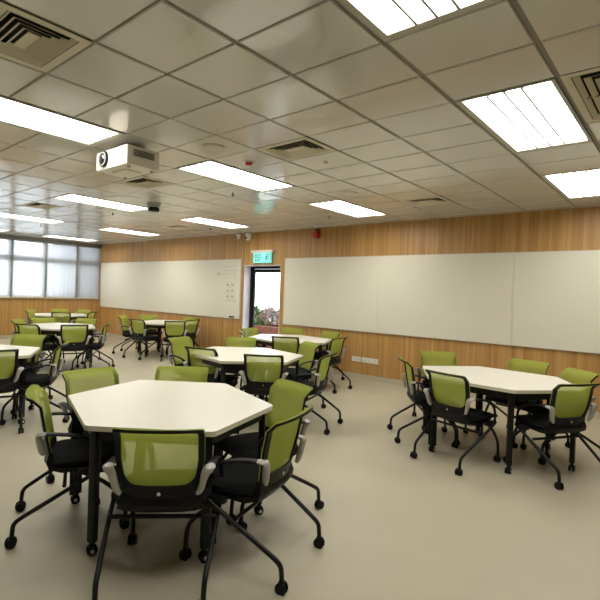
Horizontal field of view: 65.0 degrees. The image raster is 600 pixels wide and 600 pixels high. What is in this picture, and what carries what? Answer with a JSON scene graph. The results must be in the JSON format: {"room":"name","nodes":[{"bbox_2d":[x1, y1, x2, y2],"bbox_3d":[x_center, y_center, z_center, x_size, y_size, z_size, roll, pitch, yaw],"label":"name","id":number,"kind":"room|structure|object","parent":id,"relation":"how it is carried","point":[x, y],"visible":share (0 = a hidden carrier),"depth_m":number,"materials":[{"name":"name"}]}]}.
{"room":"classroom","nodes":[
{"label":"classroom","id":0,"kind":"room"},
{"bbox_2d":[0,298,99,334],"bbox_3d":[-9.413,0.399,10.528,0.200,0.980,10.110,3,1,40],"label":"wall","id":1,"kind":"structure","parent":0,"point":[10,308],"depth_m":12.91,"materials":[{"name":"brown wood"}]},
{"bbox_2d":[0,237,10,296],"bbox_3d":[-7.908,-0.867,12.140,0.060,1.548,0.796,3,1,40],"label":"roller blind","id":2,"kind":"object","parent":1,"relation":"attached to","point":[5,244],"visible":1,"depth_m":12.35,"materials":[{"name":"grey fabric"}]},
{"bbox_2d":[9,237,42,297],"bbox_3d":[-7.412,-0.860,12.827,0.170,1.574,0.882,3,1,40],"label":"window","id":3,"kind":"structure","parent":1,"relation":"in","point":[12,239],"depth_m":12.45,"materials":[{"name":"silver metal"}]},
{"bbox_2d":[12,238,45,296],"bbox_3d":[-7.358,-0.856,12.799,0.060,1.548,0.796,3,1,40],"label":"roller blind","id":4,"kind":"object","parent":3,"relation":"attached to","point":[28,257],"visible":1,"depth_m":12.79,"materials":[{"name":"grey fabric"}]},
{"bbox_2d":[0,297,97,298],"bbox_3d":[-9.349,-0.101,10.483,0.160,0.022,10.100,3,1,40],"label":"trim","id":5,"kind":"structure","parent":1,"relation":"attached to","point":[0,297],"depth_m":13.20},
{"bbox_2d":[0,332,98,338],"bbox_3d":[-9.431,0.936,10.533,0.200,0.085,10.090,3,1,40],"label":"baseboard","id":6,"kind":"structure","parent":1,"relation":"attached to","point":[1,336],"depth_m":12.41,"materials":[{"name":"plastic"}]},
{"bbox_2d":[0,234,101,246],"bbox_3d":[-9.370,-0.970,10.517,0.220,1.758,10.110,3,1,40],"label":"trim","id":7,"kind":"structure","parent":1,"relation":"attached to","point":[1,235],"depth_m":13.15,"materials":[{"name":"silver metal"}]},
{"bbox_2d":[43,241,75,297],"bbox_3d":[-6.862,-0.849,13.486,0.170,1.574,0.882,3,1,40],"label":"window","id":8,"kind":"structure","parent":1,"relation":"in","point":[46,244],"depth_m":13.11,"materials":[{"name":"silver metal"}]},
{"bbox_2d":[46,242,76,297],"bbox_3d":[-6.808,-0.844,13.457,0.060,1.548,0.796,3,1,40],"label":"roller blind","id":9,"kind":"object","parent":8,"relation":"attached to","point":[61,260],"visible":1,"depth_m":13.45,"materials":[{"name":"grey fabric"}]},
{"bbox_2d":[75,244,95,297],"bbox_3d":[-6.357,-0.838,14.091,0.170,1.574,0.744,3,1,40],"label":"window","id":10,"kind":"structure","parent":1,"relation":"in","point":[77,247],"depth_m":13.77,"materials":[{"name":"silver metal"}]},
{"bbox_2d":[77,245,100,297],"bbox_3d":[-6.303,-0.834,14.063,0.060,1.548,0.658,3,1,40],"label":"roller blind","id":11,"kind":"object","parent":10,"relation":"attached to","point":[88,258],"visible":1,"depth_m":14.06,"materials":[{"name":"grey fabric"}]},
{"bbox_2d":[0,0,599,244],"bbox_3d":[-2.794,-1.515,5.036,17.250,0.162,10.510,3,1,40],"label":"ceiling","id":12,"kind":"structure","parent":0,"point":[177,77],"depth_m":3.27,"materials":[{"name":"metal"}]},
{"bbox_2d":[0,212,65,223],"bbox_3d":[-5.282,-1.598,9.111,0.571,0.055,1.294,3,1,40],"label":"ceiling light","id":13,"kind":"object","parent":12,"relation":"attached to","point":[6,215],"visible":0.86,"depth_m":9.15,"materials":[{"name":"grey plastic"}]},
{"bbox_2d":[21,201,62,209],"bbox_3d":[-4.179,-1.561,7.619,0.577,0.080,0.428,3,1,40],"label":"ceiling vent","id":14,"kind":"object","parent":12,"relation":"in","point":[40,205],"visible":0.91,"depth_m":7.63,"materials":[{"name":"beige metal"}]},
{"bbox_2d":[0,0,92,72],"bbox_3d":[-1.435,-1.392,2.472,0.577,0.080,0.428,3,1,40],"label":"ceiling vent","id":15,"kind":"object","parent":12,"relation":"in","point":[30,40],"visible":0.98,"depth_m":2.49,"materials":[{"name":"beige metal"}]},
{"bbox_2d":[0,94,124,145],"bbox_3d":[-2.077,-1.408,3.579,0.571,0.055,1.294,3,1,40],"label":"ceiling light","id":16,"kind":"object","parent":12,"relation":"attached to","point":[15,112],"visible":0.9,"depth_m":3.72,"materials":[{"name":"grey plastic"}]},
{"bbox_2d":[42,235,98,241],"bbox_3d":[-6.183,-1.679,12.718,0.571,0.055,1.294,3,1,40],"label":"ceiling light","id":17,"kind":"object","parent":12,"relation":"attached to","point":[51,236],"visible":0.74,"depth_m":12.65,"materials":[{"name":"grey plastic"}]},
{"bbox_2d":[52,193,147,211],"bbox_3d":[-2.978,-1.488,7.186,0.571,0.055,1.294,3,1,40],"label":"ceiling light","id":18,"kind":"object","parent":12,"relation":"attached to","point":[68,197],"visible":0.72,"depth_m":7.12,"materials":[{"name":"grey plastic"}]},
{"bbox_2d":[96,143,158,179],"bbox_3d":[-1.561,-1.257,4.222,0.542,0.245,0.353,3,1,40],"label":"projector","id":19,"kind":"object","parent":12,"relation":"hanging from","point":[127,160],"visible":1,"depth_m":4.11,"materials":[{"name":"beige plastic"}]},
{"bbox_2d":[133,149,153,160],"bbox_3d":[-1.344,-1.252,4.062,0.004,0.054,0.200,3,1,40],"label":"grille","id":20,"kind":"object","parent":19,"relation":"attached to","point":[140,154],"depth_m":4.06,"materials":[{"name":"black plastic"}]},
{"bbox_2d":[97,228,159,235],"bbox_3d":[-3.879,-1.569,10.792,0.571,0.055,1.294,3,1,40],"label":"ceiling light","id":21,"kind":"object","parent":12,"relation":"attached to","point":[104,229],"visible":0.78,"depth_m":10.73,"materials":[{"name":"grey plastic"}]},
{"bbox_2d":[116,176,172,188],"bbox_3d":[-1.875,-1.451,5.694,0.577,0.080,0.428,3,1,40],"label":"ceiling vent","id":22,"kind":"object","parent":12,"relation":"in","point":[145,182],"visible":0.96,"depth_m":5.70,"materials":[{"name":"beige metal"}]},
{"bbox_2d":[147,202,160,211],"bbox_3d":[-2.169,-1.377,6.988,0.210,0.130,0.210,3,1,40],"label":"security camera","id":23,"kind":"object","parent":12,"relation":"attached to","point":[152,206],"depth_m":6.92,"materials":[{"name":"grey plastic"}]},
{"bbox_2d":[163,225,193,229],"bbox_3d":[-2.495,-1.525,9.636,0.577,0.080,0.428,3,1,40],"label":"ceiling vent","id":24,"kind":"object","parent":12,"relation":"in","point":[178,227],"visible":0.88,"depth_m":9.63,"materials":[{"name":"beige metal"}]},
{"bbox_2d":[178,217,249,228],"bbox_3d":[-1.575,-1.459,8.867,0.571,0.055,1.294,3,1,40],"label":"ceiling light","id":25,"kind":"object","parent":12,"relation":"attached to","point":[200,220],"visible":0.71,"depth_m":8.81,"materials":[{"name":"grey plastic"}]},
{"bbox_2d":[202,143,225,150],"bbox_3d":[-0.759,-1.347,4.155,0.210,0.012,0.210,3,1,40],"label":"ceiling speaker","id":26,"kind":"object","parent":12,"relation":"attached to","point":[209,146],"visible":1,"depth_m":4.14,"materials":[{"name":"beige plastic"}]},
{"bbox_2d":[175,159,296,191],"bbox_3d":[-0.673,-1.378,5.260,0.571,0.055,1.294,3,1,40],"label":"ceiling light","id":27,"kind":"object","parent":12,"relation":"attached to","point":[250,180],"visible":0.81,"depth_m":5.18,"materials":[{"name":"grey plastic"}]},
{"bbox_2d":[245,232,251,240],"bbox_3d":[-1.095,-1.346,9.989,0.140,0.185,0.145,3,1,40],"label":"security camera","id":28,"kind":"object","parent":12,"relation":"attached to","point":[248,235],"visible":1,"depth_m":9.94,"materials":[{"name":"grey plastic"}]},
{"bbox_2d":[243,160,254,165],"bbox_3d":[-0.497,-1.331,4.592,0.110,0.038,0.110,3,1,40],"label":"smoke detector","id":29,"kind":"object","parent":12,"relation":"attached to","point":[247,162],"visible":1,"depth_m":4.56,"materials":[{"name":"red plastic"}]},
{"bbox_2d":[257,136,336,160],"bbox_3d":[-0.032,-1.363,4.153,0.577,0.080,0.428,3,1,40],"label":"ceiling vent","id":30,"kind":"object","parent":12,"relation":"in","point":[305,146],"visible":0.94,"depth_m":4.16,"materials":[{"name":"beige metal"}]},
{"bbox_2d":[307,199,388,217],"bbox_3d":[0.730,-1.349,6.941,0.571,0.055,1.294,3,1,40],"label":"ceiling light","id":31,"kind":"object","parent":12,"relation":"attached to","point":[357,211],"visible":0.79,"depth_m":6.89,"materials":[{"name":"grey plastic"}]},
{"bbox_2d":[314,201,381,215],"bbox_3d":[0.725,-1.344,6.923,0.509,0.008,1.230,3,1,40],"label":"diffuser","id":32,"kind":"object","parent":31,"relation":"attached to","point":[335,206],"depth_m":6.88,"materials":[{"name":"white plastic"}]},
{"bbox_2d":[342,191,357,194],"bbox_3d":[0.617,-1.318,5.814,0.210,0.012,0.210,3,1,40],"label":"ceiling speaker","id":33,"kind":"object","parent":12,"relation":"attached to","point":[344,192],"visible":1,"depth_m":5.79,"materials":[{"name":"beige plastic"}]},
{"bbox_2d":[343,192,356,194],"bbox_3d":[0.617,-1.315,5.814,0.176,0.005,0.176,3,1,40],"label":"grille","id":34,"kind":"object","parent":33,"relation":"attached to","point":[345,193],"depth_m":5.80,"materials":[{"name":"beige metal"}]},
{"bbox_2d":[377,219,408,222],"bbox_3d":[1.539,-1.311,7.817,0.601,0.010,0.080,3,1,40],"label":"ceiling vent","id":35,"kind":"object","parent":12,"relation":"in","point":[404,219],"visible":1,"depth_m":7.83,"materials":[{"name":"beige metal"}]},
{"bbox_2d":[337,0,501,41],"bbox_3d":[0.228,-1.298,1.653,0.571,0.055,1.294,3,1,40],"label":"ceiling light","id":36,"kind":"object","parent":12,"relation":"attached to","point":[389,20],"visible":1,"depth_m":2.10,"materials":[{"name":"beige plastic"}]},
{"bbox_2d":[352,0,472,31],"bbox_3d":[0.223,-1.293,1.635,0.509,0.008,1.230,3,1,40],"label":"diffuser","id":37,"kind":"object","parent":36,"relation":"attached to","point":[383,15],"depth_m":2.10,"materials":[{"name":"white plastic"}]},
{"bbox_2d":[400,196,452,205],"bbox_3d":[1.653,-1.327,6.170,0.577,0.080,0.428,3,1,40],"label":"ceiling vent","id":38,"kind":"object","parent":12,"relation":"in","point":[429,200],"visible":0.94,"depth_m":6.17,"materials":[{"name":"beige metal"}]},
{"bbox_2d":[455,76,591,153],"bbox_3d":[1.631,-1.268,3.334,0.571,0.055,1.294,3,1,40],"label":"ceiling light","id":39,"kind":"object","parent":12,"relation":"attached to","point":[538,94],"visible":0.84,"depth_m":3.22,"materials":[{"name":"grey plastic"}]},
{"bbox_2d":[541,168,599,198],"bbox_3d":[3.034,-1.238,5.016,0.571,0.055,1.294,3,1,40],"label":"ceiling light","id":40,"kind":"object","parent":12,"relation":"attached to","point":[583,188],"visible":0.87,"depth_m":4.96,"materials":[{"name":"grey plastic"}]},
{"bbox_2d":[560,66,599,122],"bbox_3d":[1.952,-1.272,2.781,0.577,0.080,0.866,3,1,40],"label":"ceiling vent","id":41,"kind":"object","parent":12,"relation":"in","point":[585,83],"visible":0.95,"depth_m":2.82,"materials":[{"name":"beige metal"}]},
{"bbox_2d":[0,335,599,599],"bbox_3d":[-2.899,1.341,5.074,17.450,0.100,10.710,3,1,40],"label":"floor","id":42,"kind":"structure","parent":0,"point":[395,525],"depth_m":3.03,"materials":[{"name":"plastic"}]},
{"bbox_2d":[0,349,23,433],"bbox_3d":[-3.083,0.879,4.710,0.582,0.827,0.655,2,1,-35],"label":"chair","id":43,"kind":"object","parent":42,"relation":"on","point":[8,357],"visible":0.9,"depth_m":4.67,"materials":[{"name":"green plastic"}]},
{"bbox_2d":[0,344,39,423],"bbox_3d":[-3.579,0.905,5.069,1.563,0.727,1.140,2,1,13],"label":"table","id":44,"kind":"object","parent":42,"relation":"on","point":[26,353],"visible":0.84,"depth_m":5.05,"materials":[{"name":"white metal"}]},
{"bbox_2d":[10,319,51,367],"bbox_3d":[-4.864,0.764,8.466,0.655,0.827,0.582,2,1,-8],"label":"chair","id":45,"kind":"object","parent":42,"relation":"on","point":[14,321],"visible":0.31,"depth_m":8.41,"materials":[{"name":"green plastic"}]},
{"bbox_2d":[10,334,52,410],"bbox_3d":[-3.441,0.852,5.734,0.582,0.827,0.655,2,1,5],"label":"chair","id":46,"kind":"object","parent":42,"relation":"on","point":[31,340],"visible":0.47,"depth_m":5.90,"materials":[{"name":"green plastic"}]},
{"bbox_2d":[0,341,68,424],"bbox_3d":[-2.845,0.882,5.162,0.655,0.827,0.582,2,1,-18],"label":"chair","id":47,"kind":"object","parent":42,"relation":"on","point":[43,380],"visible":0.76,"depth_m":5.01,"materials":[{"name":"black plastic"}]},
{"bbox_2d":[15,323,61,369],"bbox_3d":[-4.371,0.791,7.801,0.582,0.827,0.655,2,1,12],"label":"chair","id":48,"kind":"object","parent":42,"relation":"on","point":[22,328],"visible":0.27,"depth_m":7.64,"materials":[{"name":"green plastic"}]},
{"bbox_2d":[25,309,54,343],"bbox_3d":[-6.546,0.658,11.792,0.655,0.827,0.582,2,1,0],"label":"chair","id":49,"kind":"object","parent":42,"relation":"on","point":[30,312],"visible":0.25,"depth_m":11.72,"materials":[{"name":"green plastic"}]},
{"bbox_2d":[31,317,64,363],"bbox_3d":[-4.804,0.760,8.905,0.655,0.827,0.582,3,1,45],"label":"chair","id":50,"kind":"object","parent":42,"relation":"on","point":[49,319],"visible":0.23,"depth_m":9.01,"materials":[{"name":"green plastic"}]},
{"bbox_2d":[51,309,68,311],"bbox_3d":[-6.341,0.658,12.436,0.582,0.827,0.655,2,1,-30],"label":"chair","id":51,"kind":"object","parent":42,"relation":"on","point":[52,310],"visible":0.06,"depth_m":12.61,"materials":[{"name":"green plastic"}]},
{"bbox_2d":[47,312,74,343],"bbox_3d":[-5.747,0.693,11.373,0.582,0.827,0.655,2,1,-18],"label":"chair","id":52,"kind":"object","parent":42,"relation":"on","point":[67,319],"visible":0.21,"depth_m":11.21,"materials":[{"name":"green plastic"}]},
{"bbox_2d":[35,313,86,322],"bbox_3d":[-6.032,0.726,11.862,1.140,0.727,1.563,2,1,-30],"label":"table","id":53,"kind":"object","parent":42,"relation":"on","point":[74,316],"visible":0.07,"depth_m":11.57,"materials":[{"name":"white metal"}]},
{"bbox_2d":[37,323,94,371],"bbox_3d":[-4.373,0.830,8.547,1.140,0.727,1.563,2,1,-28],"label":"table","id":54,"kind":"object","parent":42,"relation":"on","point":[46,328],"visible":0.27,"depth_m":8.44,"materials":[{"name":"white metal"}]},
{"bbox_2d":[4,384,129,549],"bbox_3d":[-1.420,0.963,2.945,0.655,0.827,0.582,2,1,-25],"label":"chair","id":55,"kind":"object","parent":42,"relation":"on","point":[64,456],"visible":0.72,"depth_m":2.78,"materials":[{"name":"black plastic"}]},
{"bbox_2d":[53,324,90,375],"bbox_3d":[-3.840,0.808,7.971,0.582,0.827,0.655,2,1,-30],"label":"chair","id":56,"kind":"object","parent":42,"relation":"on","point":[76,335],"visible":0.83,"depth_m":7.84,"materials":[{"name":"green fabric"}]},
{"bbox_2d":[46,366,118,504],"bbox_3d":[-1.456,0.955,3.496,0.655,0.827,0.582,3,1,37],"label":"chair","id":57,"kind":"object","parent":42,"relation":"on","point":[81,380],"visible":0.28,"depth_m":3.55,"materials":[{"name":"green fabric"}]},
{"bbox_2d":[76,310,94,340],"bbox_3d":[-5.833,0.677,12.395,0.582,0.827,0.655,2,1,15],"label":"chair","id":58,"kind":"object","parent":42,"relation":"on","point":[85,312],"visible":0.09,"depth_m":12.58,"materials":[{"name":"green fabric"}]},
{"bbox_2d":[75,318,100,363],"bbox_3d":[-4.239,0.779,9.098,0.582,0.827,0.655,2,1,5],"label":"chair","id":59,"kind":"object","parent":42,"relation":"on","point":[92,321],"visible":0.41,"depth_m":9.27,"materials":[{"name":"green fabric"}]},
{"bbox_2d":[70,322,114,370],"bbox_3d":[-3.616,0.812,8.278,0.655,0.827,0.582,2,1,-15],"label":"chair","id":60,"kind":"object","parent":42,"relation":"on","point":[93,346],"visible":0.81,"depth_m":8.13,"materials":[{"name":"black plastic"}]},
{"bbox_2d":[86,312,99,342],"bbox_3d":[-5.437,0.698,11.866,0.655,0.827,0.582,2,1,0],"label":"chair","id":61,"kind":"object","parent":42,"relation":"on","point":[90,314],"visible":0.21,"depth_m":11.86,"materials":[{"name":"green fabric"}]},
{"bbox_2d":[112,315,148,354],"bbox_3d":[-3.783,0.776,10.565,0.655,0.827,0.582,2,1,0],"label":"chair","id":62,"kind":"object","parent":42,"relation":"on","point":[125,324],"visible":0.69,"depth_m":10.42,"materials":[{"name":"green fabric"}]},
{"bbox_2d":[122,318,161,359],"bbox_3d":[-3.288,0.803,9.914,0.582,0.827,0.655,3,1,30],"label":"chair","id":63,"kind":"object","parent":42,"relation":"on","point":[138,326],"visible":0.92,"depth_m":9.78,"materials":[{"name":"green fabric"}]},
{"bbox_2d":[135,315,161,351],"bbox_3d":[-3.554,0.778,11.041,0.582,0.827,0.655,2,1,-22],"label":"chair","id":64,"kind":"object","parent":42,"relation":"on","point":[143,317],"visible":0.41,"depth_m":11.18,"materials":[{"name":"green fabric"}]},
{"bbox_2d":[92,428,223,599],"bbox_3d":[-0.691,0.997,2.410,0.582,0.827,0.655,2,1,-5],"label":"chair","id":65,"kind":"object","parent":42,"relation":"on","point":[158,470],"visible":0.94,"depth_m":2.25,"materials":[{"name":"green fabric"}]},
{"bbox_2d":[137,320,194,356],"bbox_3d":[-2.982,0.855,10.525,1.140,0.727,1.563,2,1,-30],"label":"table","id":66,"kind":"object","parent":42,"relation":"on","point":[158,324],"visible":0.38,"depth_m":10.15,"materials":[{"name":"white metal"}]},
{"bbox_2d":[68,380,272,562],"bbox_3d":[-0.881,1.030,3.140,1.140,0.727,1.563,2,1,-32],"label":"table","id":67,"kind":"object","parent":42,"relation":"on","point":[223,410],"visible":0.7,"depth_m":2.88,"materials":[{"name":"white laminate"}]},
{"bbox_2d":[160,321,187,361],"bbox_3d":[-2.613,0.830,9.798,0.582,0.827,0.655,2,1,-15],"label":"chair","id":68,"kind":"object","parent":42,"relation":"on","point":[171,328],"visible":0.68,"depth_m":9.63,"materials":[{"name":"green fabric"}]},
{"bbox_2d":[168,336,192,365],"bbox_3d":[-1.436,0.920,6.214,0.655,0.827,0.582,2,1,26],"label":"chair","id":69,"kind":"object","parent":42,"relation":"on","point":[179,353],"visible":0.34,"depth_m":6.24,"materials":[{"name":"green fabric"}]},
{"bbox_2d":[155,366,207,381],"bbox_3d":[-0.967,0.970,3.675,0.582,0.827,0.655,2,1,-4],"label":"chair","id":70,"kind":"object","parent":42,"relation":"on","point":[164,373],"visible":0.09,"depth_m":3.86,"materials":[{"name":"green fabric"}]},
{"bbox_2d":[165,317,197,352],"bbox_3d":[-2.660,0.815,10.795,0.582,0.827,0.655,3,1,35],"label":"chair","id":71,"kind":"object","parent":42,"relation":"on","point":[185,318],"visible":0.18,"depth_m":10.96,"materials":[{"name":"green fabric"}]},
{"bbox_2d":[166,319,199,355],"bbox_3d":[-2.519,0.826,10.353,0.655,0.827,0.582,3,1,32],"label":"chair","id":72,"kind":"object","parent":42,"relation":"on","point":[192,326],"visible":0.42,"depth_m":10.30,"materials":[{"name":"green fabric"}]},
{"bbox_2d":[183,346,238,387],"bbox_3d":[-1.055,0.943,5.528,0.582,0.827,0.655,2,1,25],"label":"chair","id":73,"kind":"object","parent":42,"relation":"on","point":[213,376],"visible":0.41,"depth_m":5.38,"materials":[{"name":"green fabric"}]},
{"bbox_2d":[218,337,255,396],"bbox_3d":[-0.823,0.940,6.399,0.582,0.827,0.655,2,1,-5],"label":"chair","id":74,"kind":"object","parent":42,"relation":"on","point":[230,341],"visible":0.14,"depth_m":6.57,"materials":[{"name":"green fabric"}]},
{"bbox_2d":[234,330,261,380],"bbox_3d":[-0.748,0.926,7.659,0.655,0.827,0.582,2,1,-8],"label":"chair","id":75,"kind":"object","parent":42,"relation":"on","point":[240,332],"visible":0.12,"depth_m":7.62,"materials":[{"name":"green plastic"}]},
{"bbox_2d":[195,346,302,400],"bbox_3d":[-0.665,1.005,5.644,1.140,0.727,1.563,1,1,-40],"label":"table","id":76,"kind":"object","parent":42,"relation":"on","point":[228,357],"visible":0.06,"depth_m":5.41,"materials":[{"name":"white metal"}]},
{"bbox_2d":[241,328,259,347],"bbox_3d":[-0.723,0.920,8.229,0.655,0.827,0.582,3,1,32],"label":"chair","id":77,"kind":"object","parent":42,"relation":"on","point":[248,332],"visible":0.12,"depth_m":8.33,"materials":[{"name":"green fabric"}]},
{"bbox_2d":[179,406,324,595],"bbox_3d":[-0.243,1.011,2.638,0.655,0.827,0.582,2,1,25],"label":"chair","id":78,"kind":"object","parent":42,"relation":"on","point":[245,480],"visible":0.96,"depth_m":2.49,"materials":[{"name":"black plastic"}]},
{"bbox_2d":[234,354,290,433],"bbox_3d":[-0.387,0.973,5.131,0.582,0.827,0.655,2,1,2],"label":"chair","id":79,"kind":"object","parent":42,"relation":"on","point":[261,371],"visible":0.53,"depth_m":4.97,"materials":[{"name":"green fabric"}]},
{"bbox_2d":[213,379,323,529],"bbox_3d":[-0.238,1.003,3.241,0.655,0.827,0.582,2,1,-36],"label":"chair","id":80,"kind":"object","parent":42,"relation":"on","point":[288,398],"visible":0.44,"depth_m":3.25,"materials":[{"name":"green fabric"}]},
{"bbox_2d":[269,336,304,380],"bbox_3d":[-0.200,0.952,7.242,0.582,0.827,0.655,2,1,10],"label":"chair","id":81,"kind":"object","parent":42,"relation":"on","point":[281,343],"visible":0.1,"depth_m":7.07,"materials":[{"name":"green fabric"}]},
{"bbox_2d":[251,334,331,381],"bbox_3d":[-0.171,0.995,7.811,1.140,0.727,1.563,1,1,-42],"label":"table","id":82,"kind":"object","parent":42,"relation":"on","point":[264,339],"visible":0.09,"depth_m":7.64,"materials":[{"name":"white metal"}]},
{"bbox_2d":[280,327,302,334],"bbox_3d":[-0.186,0.935,8.543,0.582,0.827,0.655,2,1,8],"label":"chair","id":83,"kind":"object","parent":42,"relation":"on","point":[287,331],"visible":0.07,"depth_m":8.72,"materials":[{"name":"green fabric"}]},
{"bbox_2d":[265,341,325,408],"bbox_3d":[-0.060,0.971,6.143,0.655,0.827,0.582,2,1,-28],"label":"chair","id":84,"kind":"object","parent":42,"relation":"on","point":[307,349],"visible":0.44,"depth_m":6.15,"materials":[{"name":"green fabric"}]},
{"bbox_2d":[290,352,342,434],"bbox_3d":[0.111,0.989,5.270,0.655,0.827,0.582,2,1,22],"label":"chair","id":85,"kind":"object","parent":42,"relation":"on","point":[319,385],"visible":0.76,"depth_m":5.16,"materials":[{"name":"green plastic"}]},
{"bbox_2d":[315,331,344,379],"bbox_3d":[0.373,0.961,8.133,0.655,0.827,0.582,1,1,-41],"label":"chair","id":86,"kind":"object","parent":42,"relation":"on","point":[325,334],"visible":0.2,"depth_m":8.23,"materials":[{"name":"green fabric"}]},
{"bbox_2d":[312,337,351,393],"bbox_3d":[0.424,0.973,7.364,0.655,0.827,0.582,3,1,35],"label":"chair","id":87,"kind":"object","parent":42,"relation":"on","point":[336,344],"visible":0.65,"depth_m":7.27,"materials":[{"name":"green fabric"}]},
{"bbox_2d":[387,356,459,445],"bbox_3d":[1.301,1.037,4.965,0.655,0.827,0.582,2,1,2],"label":"chair","id":88,"kind":"object","parent":42,"relation":"on","point":[418,398],"visible":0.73,"depth_m":4.80,"materials":[{"name":"black plastic"}]},
{"bbox_2d":[412,351,467,432],"bbox_3d":[1.639,1.042,5.503,0.582,0.827,0.655,2,1,5],"label":"chair","id":89,"kind":"object","parent":42,"relation":"on","point":[428,358],"visible":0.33,"depth_m":5.67,"materials":[{"name":"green fabric"}]},
{"bbox_2d":[410,369,500,475],"bbox_3d":[1.440,1.051,4.291,0.655,0.827,0.582,2,1,-36],"label":"chair","id":90,"kind":"object","parent":42,"relation":"on","point":[450,393],"visible":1,"depth_m":4.17,"materials":[{"name":"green fabric"}]},
{"bbox_2d":[422,366,575,473],"bbox_3d":[1.889,1.112,4.618,1.563,0.727,1.140,3,1,45],"label":"table","id":91,"kind":"object","parent":42,"relation":"on","point":[510,385],"visible":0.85,"depth_m":4.35,"materials":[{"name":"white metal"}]},
{"bbox_2d":[479,358,554,449],"bbox_3d":[2.330,1.074,5.041,0.655,0.827,0.582,2,1,-38],"label":"chair","id":92,"kind":"object","parent":42,"relation":"on","point":[520,365],"visible":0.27,"depth_m":5.07,"materials":[{"name":"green fabric"}]},
{"bbox_2d":[503,383,599,489],"bbox_3d":[2.199,1.082,4.061,0.582,0.827,0.655,2,1,-17],"label":"chair","id":93,"kind":"object","parent":42,"relation":"on","point":[568,408],"visible":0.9,"depth_m":3.92,"materials":[{"name":"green plastic"}]},
{"bbox_2d":[513,368,599,464],"bbox_3d":[2.477,1.086,4.524,0.655,0.827,0.582,2,1,-6],"label":"chair","id":94,"kind":"object","parent":42,"relation":"on","point":[571,375],"visible":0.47,"depth_m":4.51,"materials":[{"name":"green fabric"}]},
{"bbox_2d":[98,206,599,411],"bbox_3d":[0.492,-0.097,9.049,17.450,2.739,0.300,3,1,40],"label":"wall","id":95,"kind":"structure","parent":0,"point":[573,229],"depth_m":7.94,"materials":[{"name":"brown wood"}]},
{"bbox_2d":[100,259,241,318],"bbox_3d":[-3.666,-0.349,12.307,6.160,1.320,0.032,3,1,40],"label":"whiteboard","id":96,"kind":"object","parent":95,"relation":"attached to","point":[211,288],"visible":1,"depth_m":11.82,"materials":[{"name":"ceramic"}]},
{"bbox_2d":[242,265,280,336],"bbox_3d":[-0.748,0.281,10.084,1.088,2.045,0.287,3,1,40],"label":"trim","id":97,"kind":"structure","parent":95,"relation":"attached to","point":[247,268],"depth_m":10.37,"materials":[{"name":"paint"}]},
{"bbox_2d":[251,250,274,262],"bbox_3d":[-0.782,-0.913,9.873,0.620,0.262,0.088,3,1,40],"label":"exit sign","id":98,"kind":"object","parent":95,"relation":"attached to","point":[259,256],"visible":1,"depth_m":9.84,"materials":[{"name":"teal plastic"}]},
{"bbox_2d":[249,266,280,327],"bbox_3d":[-0.720,0.292,10.118,1.056,2.025,0.122,3,1,40],"label":"door","id":99,"kind":"structure","parent":95,"relation":"in","point":[265,269],"depth_m":10.40,"materials":[{"name":"black metal"}]},
{"bbox_2d":[313,229,320,237],"bbox_3d":[0.310,-1.260,8.961,0.130,0.162,0.100,3,1,40],"label":"fire alarm","id":100,"kind":"object","parent":95,"relation":"attached to","point":[316,234],"visible":1,"depth_m":8.93,"materials":[{"name":"red plastic"}]},
{"bbox_2d":[99,332,599,418],"bbox_3d":[0.435,1.319,9.062,16.850,0.085,0.296,3,1,40],"label":"baseboard","id":101,"kind":"structure","parent":95,"relation":"attached to","point":[336,372],"depth_m":8.21,"materials":[{"name":"beige plastic"}]},
{"bbox_2d":[352,356,360,361],"bbox_3d":[1.006,1.051,8.396,0.190,0.088,0.014,3,1,40],"label":"wall socket","id":102,"kind":"object","parent":95,"relation":"attached to","point":[354,358],"visible":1,"depth_m":8.39,"materials":[{"name":"white plastic"}]},
{"bbox_2d":[362,357,377,363],"bbox_3d":[1.222,1.059,8.215,0.306,0.087,0.014,3,1,40],"label":"wall socket","id":103,"kind":"object","parent":95,"relation":"attached to","point":[365,360],"visible":1,"depth_m":8.20,"materials":[{"name":"white plastic"}]},
{"bbox_2d":[283,250,599,353],"bbox_3d":[2.196,-0.056,7.408,6.550,1.327,0.032,3,1,40],"label":"whiteboard","id":104,"kind":"object","parent":95,"relation":"attached to","point":[541,299],"visible":1,"depth_m":7.19,"materials":[{"name":"plastic"}]},
{"label":"outside","id":105,"kind":"structure","parent":0,"visible":0},
{"bbox_3d":[1.635,1.394,16.081,16.000,0.100,12.000,3,1,40],"label":"terrace","id":106,"kind":"object","parent":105,"visible":0},
{"bbox_2d":[254,324,277,347],"bbox_3d":[-0.890,0.971,12.255,3.200,0.660,0.920,3,1,40],"label":"brick planter","id":107,"kind":"object","parent":106,"relation":"on","point":[272,329],"visible":0.02,"depth_m":11.63,"materials":[{"name":"red brick"}]},
{"bbox_2d":[254,305,264,320],"bbox_3d":[-1.281,0.417,12.539,0.813,0.616,0.648,3,1,40],"label":"shrub","id":108,"kind":"object","parent":107,"relation":"on","point":[256,306],"visible":0.14,"depth_m":12.40,"materials":[{"name":"green plant"}]},
{"bbox_2d":[254,317,265,325],"bbox_3d":[-1.153,0.576,12.173,0.590,0.320,0.463,3,1,40],"label":"shrub","id":109,"kind":"object","parent":107,"relation":"on","point":[256,320],"visible":0.56,"depth_m":12.02,"materials":[{"name":"green plant"}]},
{"bbox_2d":[257,306,278,325],"bbox_3d":[-0.759,0.444,12.188,0.826,0.610,0.650,3,1,40],"label":"shrub","id":110,"kind":"object","parent":107,"relation":"on","point":[270,315],"visible":0.77,"depth_m":11.99,"materials":[{"name":"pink plant"}]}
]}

